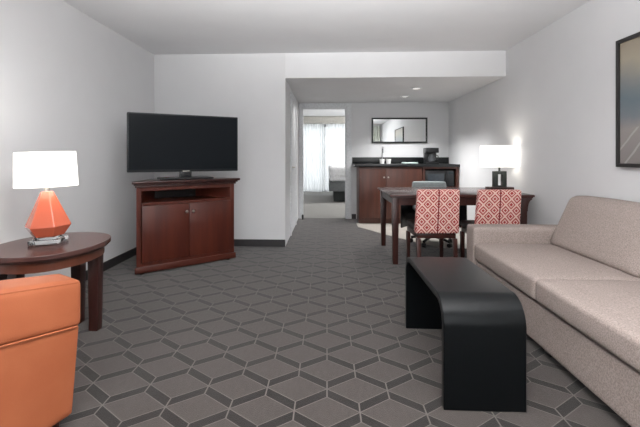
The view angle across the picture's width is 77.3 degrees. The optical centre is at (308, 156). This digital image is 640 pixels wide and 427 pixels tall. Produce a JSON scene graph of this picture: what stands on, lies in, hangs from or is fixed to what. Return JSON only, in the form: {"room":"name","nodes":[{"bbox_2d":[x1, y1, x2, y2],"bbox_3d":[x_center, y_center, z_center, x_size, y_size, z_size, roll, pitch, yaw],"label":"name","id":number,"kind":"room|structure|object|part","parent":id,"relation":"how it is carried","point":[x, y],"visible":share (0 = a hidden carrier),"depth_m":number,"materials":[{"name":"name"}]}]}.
{"room":"hotel room","nodes":[
{"label":"hotel room","id":0,"kind":"room"},
{"bbox_2d":[0,0,153,276],"bbox_3d":[-2.178,-0.090,1.865,0.100,2.440,6.730,0,0,3],"label":"wall","id":1,"kind":"structure","parent":0,"point":[69,81],"depth_m":3.48,"materials":[{"name":"paint"}]},
{"bbox_2d":[86,247,135,279],"bbox_3d":[-2.121,1.086,1.862,0.014,0.088,6.530,0,0,3],"label":"baseboard","id":2,"kind":"structure","parent":1,"relation":"attached to","point":[124,256],"depth_m":4.20,"materials":[{"name":"black wood"}]},
{"bbox_2d":[154,53,285,245],"bbox_3d":[-1.137,-0.090,5.146,1.685,2.440,0.120,0,0,3],"label":"wall","id":3,"kind":"structure","parent":0,"point":[250,88],"depth_m":5.07,"materials":[{"name":"paint"}]},
{"bbox_2d":[234,239,284,246],"bbox_3d":[-1.133,1.086,5.079,1.671,0.088,0.014,0,0,3],"label":"baseboard","id":4,"kind":"structure","parent":3,"relation":"attached to","point":[237,242],"depth_m":5.05,"materials":[{"name":"black wood"}]},
{"bbox_2d":[286,80,297,243],"bbox_3d":[-0.303,-0.090,6.270,0.120,2.440,2.200,0,0,3],"label":"wall","id":5,"kind":"structure","parent":0,"point":[288,89],"depth_m":5.46,"materials":[{"name":"paint"}]},
{"bbox_2d":[290,92,296,235],"bbox_3d":[-0.237,0.100,6.217,0.018,2.060,1.000,0,0,3],"label":"trim","id":6,"kind":"structure","parent":5,"relation":"attached to","point":[292,98],"depth_m":5.72,"materials":[{"name":"white paint"}]},
{"bbox_2d":[292,101,295,231],"bbox_3d":[-0.218,0.139,6.216,0.056,1.967,0.830,0,0,3],"label":"door","id":7,"kind":"structure","parent":5,"relation":"in","point":[293,104],"depth_m":6.18,"materials":[{"name":"white paint"}]},
{"bbox_2d":[303,109,344,116],"bbox_3d":[1.262,-1.360,10.239,5.200,0.100,5.630,0,0,3],"label":"ceiling","id":8,"kind":"structure","parent":0,"point":[336,112],"depth_m":12.05,"materials":[{"name":"paint"}]},
{"bbox_2d":[63,0,589,54],"bbox_3d":[0.072,-1.360,1.714,4.610,0.100,6.630,0,0,3],"label":"ceiling","id":9,"kind":"structure","parent":0,"point":[160,27],"depth_m":3.96,"materials":[{"name":"paint"}]},
{"bbox_2d":[59,192,630,426],"bbox_3d":[0.803,1.179,5.720,5.710,0.101,14.700,0,0,3],"label":"floor","id":10,"kind":"structure","parent":0,"point":[310,331],"depth_m":2.34,"materials":[{"name":"carpet"}]},
{"bbox_2d":[0,274,79,426],"bbox_3d":[-1.434,0.755,1.457,0.732,0.750,0.813,0,0,21],"label":"armchair","id":11,"kind":"object","parent":10,"relation":"on","point":[40,315],"visible":1,"depth_m":1.52,"materials":[{"name":"orange leather"}]},
{"bbox_3d":[-1.159,0.831,1.358,0.127,0.468,0.750,0,0,21],"label":"arm","id":12,"kind":"part","parent":11,"relation":"part of","materials":[{"name":"orange leather"}]},
{"bbox_2d":[0,232,110,330],"bbox_3d":[-1.581,0.830,2.464,0.600,0.600,0.736,0,0,3],"label":"end table","id":13,"kind":"object","parent":10,"relation":"on","point":[18,259],"visible":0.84,"depth_m":2.42,"materials":[{"name":"brown wood"}]},
{"bbox_3d":[-1.723,0.851,2.205,0.072,0.558,0.072,0,0,3],"label":"leg","id":14,"kind":"part","parent":13,"relation":"part of","materials":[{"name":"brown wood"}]},
{"bbox_3d":[-1.778,0.851,2.422,0.072,0.558,0.072,0,0,3],"label":"leg","id":15,"kind":"part","parent":13,"relation":"part of","materials":[{"name":"brown wood"}]},
{"bbox_2d":[13,151,78,245],"bbox_3d":[-1.617,0.246,2.468,0.332,0.565,0.303,0,0,22],"label":"table lamp","id":16,"kind":"object","parent":13,"relation":"on","point":[48,222],"visible":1,"depth_m":2.38,"materials":[{"name":"white fabric"}]},
{"bbox_3d":[-1.621,0.075,2.467,0.348,0.212,0.285,-2,0,-9],"label":"lamp shade","id":17,"kind":"part","parent":16,"relation":"part of","materials":[{"name":"white fabric"}]},
{"bbox_3d":[-1.579,0.851,2.739,0.072,0.558,0.072,0,0,3],"label":"leg","id":18,"kind":"part","parent":13,"relation":"part of","materials":[{"name":"brown wood"}]},
{"bbox_3d":[-1.399,0.851,2.620,0.072,0.558,0.072,0,0,3],"label":"leg","id":19,"kind":"part","parent":13,"relation":"part of","materials":[{"name":"brown wood"}]},
{"bbox_2d":[132,177,239,274],"bbox_3d":[-1.351,0.681,4.270,1.130,0.898,0.470,0,0,-38],"label":"media cabinet","id":20,"kind":"object","parent":10,"relation":"on","point":[179,223],"visible":0.98,"depth_m":4.10,"materials":[{"name":"brown wood"}]},
{"bbox_3d":[-1.417,0.745,3.973,0.466,0.544,0.017,0,0,-38],"label":"door","id":21,"kind":"part","parent":20,"relation":"part of","materials":[{"name":"brown wood"}]},
{"bbox_2d":[127,112,237,179],"bbox_3d":[-1.295,-0.105,4.197,1.124,0.672,0.230,0,0,-28],"label":"television","id":22,"kind":"object","parent":20,"relation":"on","point":[156,142],"visible":1,"depth_m":4.15,"materials":[{"name":"black plastic"}]},
{"bbox_3d":[-1.047,0.745,4.260,0.466,0.544,0.017,0,0,-38],"label":"door","id":23,"kind":"part","parent":20,"relation":"part of","materials":[{"name":"brown wood"}]},
{"bbox_2d":[328,165,344,200],"bbox_3d":[1.608,0.660,10.824,2.160,0.899,1.950,0,0,3],"label":"bed","id":24,"kind":"object","parent":10,"relation":"on","point":[336,172],"visible":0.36,"depth_m":9.91,"materials":[{"name":"white fabric"}]},
{"bbox_2d":[328,165,344,176],"bbox_3d":[1.333,0.380,10.836,1.610,0.339,1.950,0,0,3],"label":"duvet","id":25,"kind":"object","parent":24,"relation":"on","point":[333,170],"depth_m":9.90,"materials":[{"name":"white fabric"}]},
{"bbox_3d":[1.618,0.480,10.823,2.140,0.260,1.910,0,0,3],"label":"mattress","id":26,"kind":"part","parent":24,"relation":"part of","materials":[{"name":"white fabric"}]},
{"bbox_2d":[357,167,422,222],"bbox_3d":[1.385,0.645,6.984,1.060,0.960,0.615,0,0,3],"label":"base cabinet","id":27,"kind":"object","parent":10,"relation":"on","point":[369,179],"visible":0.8,"depth_m":6.72,"materials":[{"name":"brown wood"}]},
{"bbox_3d":[1.072,0.608,6.728,0.433,0.825,0.020,0,0,3],"label":"door","id":28,"kind":"part","parent":27,"relation":"part of","materials":[{"name":"brown wood"}]},
{"bbox_3d":[1.593,0.608,6.705,0.590,0.825,0.020,0,0,3],"label":"door","id":29,"kind":"part","parent":27,"relation":"part of","materials":[{"name":"brown wood"}]},
{"bbox_2d":[352,157,459,166],"bbox_3d":[1.645,0.085,6.969,1.736,0.160,0.622,0,0,3],"label":"countertop","id":30,"kind":"structure","parent":27,"relation":"on","point":[356,161],"depth_m":7.24,"materials":[{"name":"black stone"}]},
{"bbox_2d":[401,162,417,163],"bbox_3d":[1.706,0.104,6.780,0.260,0.030,0.160,0,0,3],"label":"folded towel","id":31,"kind":"object","parent":30,"relation":"on","point":[401,162],"visible":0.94,"depth_m":6.70,"materials":[{"name":"white fabric"}]},
{"bbox_2d":[423,148,438,163],"bbox_3d":[2.084,-0.018,6.833,0.210,0.275,0.240,0,0,3],"label":"coffee maker","id":32,"kind":"object","parent":30,"relation":"on","point":[429,154],"visible":1,"depth_m":6.74,"materials":[{"name":"black plastic"}]},
{"bbox_2d":[406,189,459,259],"bbox_3d":[1.248,0.721,4.092,0.424,0.818,0.532,0,0,1],"label":"dining chair","id":33,"kind":"object","parent":10,"relation":"on","point":[437,210],"visible":0.94,"depth_m":3.86,"materials":[{"name":"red fabric"}]},
{"bbox_3d":[1.073,0.963,4.325,0.042,0.334,0.042,0,0,1],"label":"leg","id":34,"kind":"part","parent":33,"relation":"part of","materials":[{"name":"brown wood"}]},
{"bbox_3d":[1.249,0.712,4.154,0.384,0.090,0.407,0,0,1],"label":"seat","id":35,"kind":"part","parent":33,"relation":"part of","materials":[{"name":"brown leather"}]},
{"bbox_3d":[1.068,0.963,3.899,0.042,0.334,0.079,0,0,1],"label":"leg","id":36,"kind":"part","parent":33,"relation":"part of","materials":[{"name":"brown wood"}]},
{"bbox_3d":[1.249,0.770,4.123,0.376,0.049,0.430,0,0,1],"label":"seat frame","id":37,"kind":"part","parent":33,"relation":"part of","materials":[{"name":"red fabric"}]},
{"bbox_3d":[1.246,0.528,3.888,0.424,0.433,0.124,0,0,1],"label":"backrest","id":38,"kind":"part","parent":33,"relation":"part of","materials":[{"name":"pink fabric"}]},
{"bbox_3d":[1.429,0.963,4.321,0.042,0.334,0.042,0,0,1],"label":"leg","id":39,"kind":"part","parent":33,"relation":"part of","materials":[{"name":"brown wood"}]},
{"bbox_3d":[1.424,0.963,3.896,0.042,0.334,0.079,0,0,1],"label":"leg","id":40,"kind":"part","parent":33,"relation":"part of","materials":[{"name":"brown wood"}]},
{"bbox_2d":[423,167,458,186],"bbox_3d":[2.211,0.645,6.961,0.588,0.960,0.587,0,0,3],"label":"base cabinet","id":41,"kind":"object","parent":10,"relation":"on","point":[456,169],"visible":0.14,"depth_m":6.67,"materials":[{"name":"brown wood"}]},
{"bbox_2d":[425,170,453,186],"bbox_3d":[2.202,0.361,6.891,0.480,0.275,0.415,0,0,3],"label":"microwave","id":42,"kind":"object","parent":41,"relation":"in","point":[447,176],"visible":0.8,"depth_m":6.70,"materials":[{"name":"black plastic"}]},
{"bbox_3d":[2.139,0.357,6.711,0.360,0.259,0.017,0,0,3],"label":"door","id":43,"kind":"part","parent":42,"relation":"part of","materials":[{"name":"black glass"}]},
{"bbox_3d":[2.376,0.357,6.702,0.105,0.259,0.015,0,0,3],"label":"control panel","id":44,"kind":"part","parent":42,"relation":"part of","materials":[{"name":"black plastic"}]},
{"bbox_2d":[378,187,534,264],"bbox_3d":[1.603,0.760,4.643,1.475,0.740,1.020,0,0,3],"label":"dining table","id":45,"kind":"object","parent":10,"relation":"on","point":[397,196],"visible":0.53,"depth_m":4.20,"materials":[{"name":"brown wood"}]},
{"bbox_3d":[0.951,0.778,5.117,0.072,0.703,0.072,0,0,3],"label":"leg","id":46,"kind":"part","parent":45,"relation":"part of","materials":[{"name":"brown wood"}]},
{"bbox_3d":[0.911,0.778,4.228,0.072,0.703,0.072,0,0,3],"label":"leg","id":47,"kind":"part","parent":45,"relation":"part of","materials":[{"name":"brown wood"}]},
{"bbox_2d":[480,145,519,189],"bbox_3d":[2.211,0.129,4.645,0.364,0.520,0.200,0,0,1],"label":"desk lamp","id":48,"kind":"object","parent":45,"relation":"on","point":[499,156],"visible":0.95,"depth_m":4.55,"materials":[{"name":"white fabric"}]},
{"bbox_3d":[2.211,-0.007,4.645,0.364,0.248,0.200,0,0,1],"label":"lamp shade","id":49,"kind":"part","parent":48,"relation":"part of","materials":[{"name":"white fabric"}]},
{"bbox_3d":[2.225,0.778,4.169,0.072,0.703,0.072,0,0,3],"label":"leg","id":50,"kind":"part","parent":45,"relation":"part of","materials":[{"name":"brown wood"}]},
{"bbox_2d":[405,257,526,411],"bbox_3d":[0.801,0.884,2.215,0.362,0.492,0.882,0,0,3],"label":"coffee table","id":51,"kind":"object","parent":10,"relation":"on","point":[482,322],"visible":1,"depth_m":1.78,"materials":[{"name":"black paint"}]},
{"bbox_2d":[460,189,520,257],"bbox_3d":[1.820,0.721,4.056,0.424,0.818,0.532,0,0,1],"label":"dining chair","id":52,"kind":"object","parent":10,"relation":"on","point":[493,206],"visible":0.52,"depth_m":3.81,"materials":[{"name":"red fabric"}]},
{"bbox_3d":[1.645,0.963,4.289,0.042,0.334,0.042,0,0,1],"label":"leg","id":53,"kind":"part","parent":52,"relation":"part of","materials":[{"name":"brown wood"}]},
{"bbox_3d":[1.821,0.770,4.087,0.376,0.049,0.430,0,0,1],"label":"seat frame","id":54,"kind":"part","parent":52,"relation":"part of","materials":[{"name":"brown wood"}]},
{"bbox_3d":[1.821,0.712,4.119,0.384,0.090,0.407,0,0,1],"label":"seat","id":55,"kind":"part","parent":52,"relation":"part of","materials":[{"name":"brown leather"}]},
{"bbox_3d":[1.818,0.528,3.852,0.424,0.433,0.124,0,0,1],"label":"backrest","id":56,"kind":"part","parent":52,"relation":"part of","materials":[{"name":"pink fabric"}]},
{"bbox_2d":[467,196,639,426],"bbox_3d":[1.767,0.713,2.268,0.973,0.835,2.258,0,0,3],"label":"sofa","id":57,"kind":"object","parent":10,"relation":"on","point":[576,280],"visible":0.9,"depth_m":2.30,"materials":[{"name":"beige fabric"}]},
{"bbox_3d":[1.813,0.824,3.299,0.961,0.520,0.193,0,0,3],"label":"arm","id":58,"kind":"part","parent":57,"relation":"part of"},
{"bbox_2d":[475,244,639,299],"bbox_3d":[1.641,0.760,2.744,0.679,0.164,0.934,0,0,3],"label":"seat cushion","id":59,"kind":"object","parent":57,"relation":"on","point":[518,266],"depth_m":2.58,"materials":[{"name":"beige fabric"}]},
{"bbox_2d":[536,279,639,371],"bbox_3d":[1.599,0.760,1.805,0.679,0.164,0.934,0,0,3],"label":"seat cushion","id":60,"kind":"object","parent":57,"relation":"on","point":[605,313],"depth_m":1.88,"materials":[{"name":"beige fabric"}]},
{"bbox_2d":[551,196,639,277],"bbox_3d":[2.043,0.501,2.726,0.321,0.413,0.934,0,0,3],"label":"cushion","id":61,"kind":"object","parent":57,"relation":"on","point":[603,231],"depth_m":2.65,"materials":[{"name":"beige fabric"}]},
{"bbox_2d":[298,102,448,218],"bbox_3d":[1.110,0.018,7.368,2.845,2.225,0.120,0,0,3],"label":"wall","id":62,"kind":"structure","parent":0,"point":[436,113],"depth_m":7.29,"materials":[{"name":"paint"}]},
{"bbox_2d":[299,103,350,218],"bbox_3d":[0.298,0.072,7.393,0.960,2.115,0.142,0,0,3],"label":"trim","id":63,"kind":"structure","parent":62,"relation":"attached to","point":[302,106],"depth_m":7.33,"materials":[{"name":"white paint"}]},
{"bbox_2d":[372,118,426,142],"bbox_3d":[1.643,-0.483,7.271,1.004,0.464,0.023,0,0,3],"label":"wall mirror","id":64,"kind":"object","parent":62,"relation":"attached to","point":[384,130],"visible":1,"depth_m":7.27,"materials":[{"name":"black plastic"}]},
{"bbox_2d":[352,157,448,163],"bbox_3d":[1.658,0.062,7.269,1.736,0.114,0.022,0,0,3],"label":"backsplash","id":65,"kind":"structure","parent":62,"relation":"attached to","point":[355,160],"depth_m":7.26,"materials":[{"name":"black stone"}]},
{"bbox_2d":[285,51,505,102],"bbox_3d":[1.167,-1.202,6.194,2.825,0.415,2.420,0,0,3],"label":"ceiling","id":66,"kind":"structure","parent":0,"point":[442,76],"depth_m":5.03,"materials":[{"name":"paint"}]},
{"bbox_2d":[356,223,466,248],"bbox_3d":[1.616,1.128,5.873,1.700,0.004,1.840,0,0,3],"label":"floor tile","id":67,"kind":"structure","parent":0,"point":[376,227],"depth_m":5.89,"materials":[{"name":"beige tile"}]},
{"bbox_2d":[401,181,466,247],"bbox_3d":[1.606,0.730,5.178,0.648,0.800,0.657,0,0,-43],"label":"office chair","id":68,"kind":"object","parent":67,"relation":"on","point":[407,211],"visible":0.34,"depth_m":5.27,"materials":[{"name":"grey"}]},
{"bbox_3d":[1.615,0.480,5.408,0.500,0.300,0.179,0,0,3],"label":"backrest","id":69,"kind":"part","parent":68,"relation":"part of","materials":[{"name":"grey fabric"}]},
{"bbox_2d":[449,0,639,224],"bbox_3d":[2.379,-0.090,2.821,0.100,2.440,9.050,0,0,3],"label":"wall","id":70,"kind":"structure","parent":0,"point":[555,100],"depth_m":3.82,"materials":[{"name":"paint"}]},
{"bbox_2d":[616,32,639,167],"bbox_3d":[2.289,-0.398,2.328,0.033,0.945,1.357,0,0,3],"label":"framed print","id":71,"kind":"object","parent":70,"relation":"attached to","point":[627,48],"visible":1,"depth_m":2.90},
{"bbox_3d":[1.386,-0.090,13.001,5.000,2.440,0.100,0,0,3],"label":"wall","id":72,"kind":"structure","parent":0,"visible":0},
{"bbox_2d":[303,125,332,191],"bbox_3d":[0.887,0.050,13.028,2.800,2.160,0.050,0,0,3],"label":"window","id":73,"kind":"structure","parent":72,"relation":"in","point":[325,125],"depth_m":13.03,"materials":[{"name":"white paint"}]},
{"bbox_2d":[303,116,344,123],"bbox_3d":[0.880,-1.188,12.883,3.200,0.225,0.140,0,0,3],"label":"window valance","id":74,"kind":"object","parent":72,"relation":"attached to","point":[325,119],"visible":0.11,"depth_m":12.84,"materials":[{"name":"beige fabric"}]},
{"bbox_2d":[303,124,324,190],"bbox_3d":[-0.059,0.020,12.926,1.120,2.180,0.060,0,0,3],"label":"sheer curtain","id":75,"kind":"object","parent":74,"relation":"hanging from","point":[313,134],"visible":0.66,"depth_m":12.91,"materials":[{"name":"white fabric"}]},
{"bbox_2d":[326,124,344,190],"bbox_3d":[1.470,0.020,12.857,1.820,2.180,0.060,0,0,3],"label":"sheer curtain","id":76,"kind":"object","parent":74,"relation":"hanging from","point":[335,133],"visible":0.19,"depth_m":12.89,"materials":[{"name":"white fabric"}]}
]}

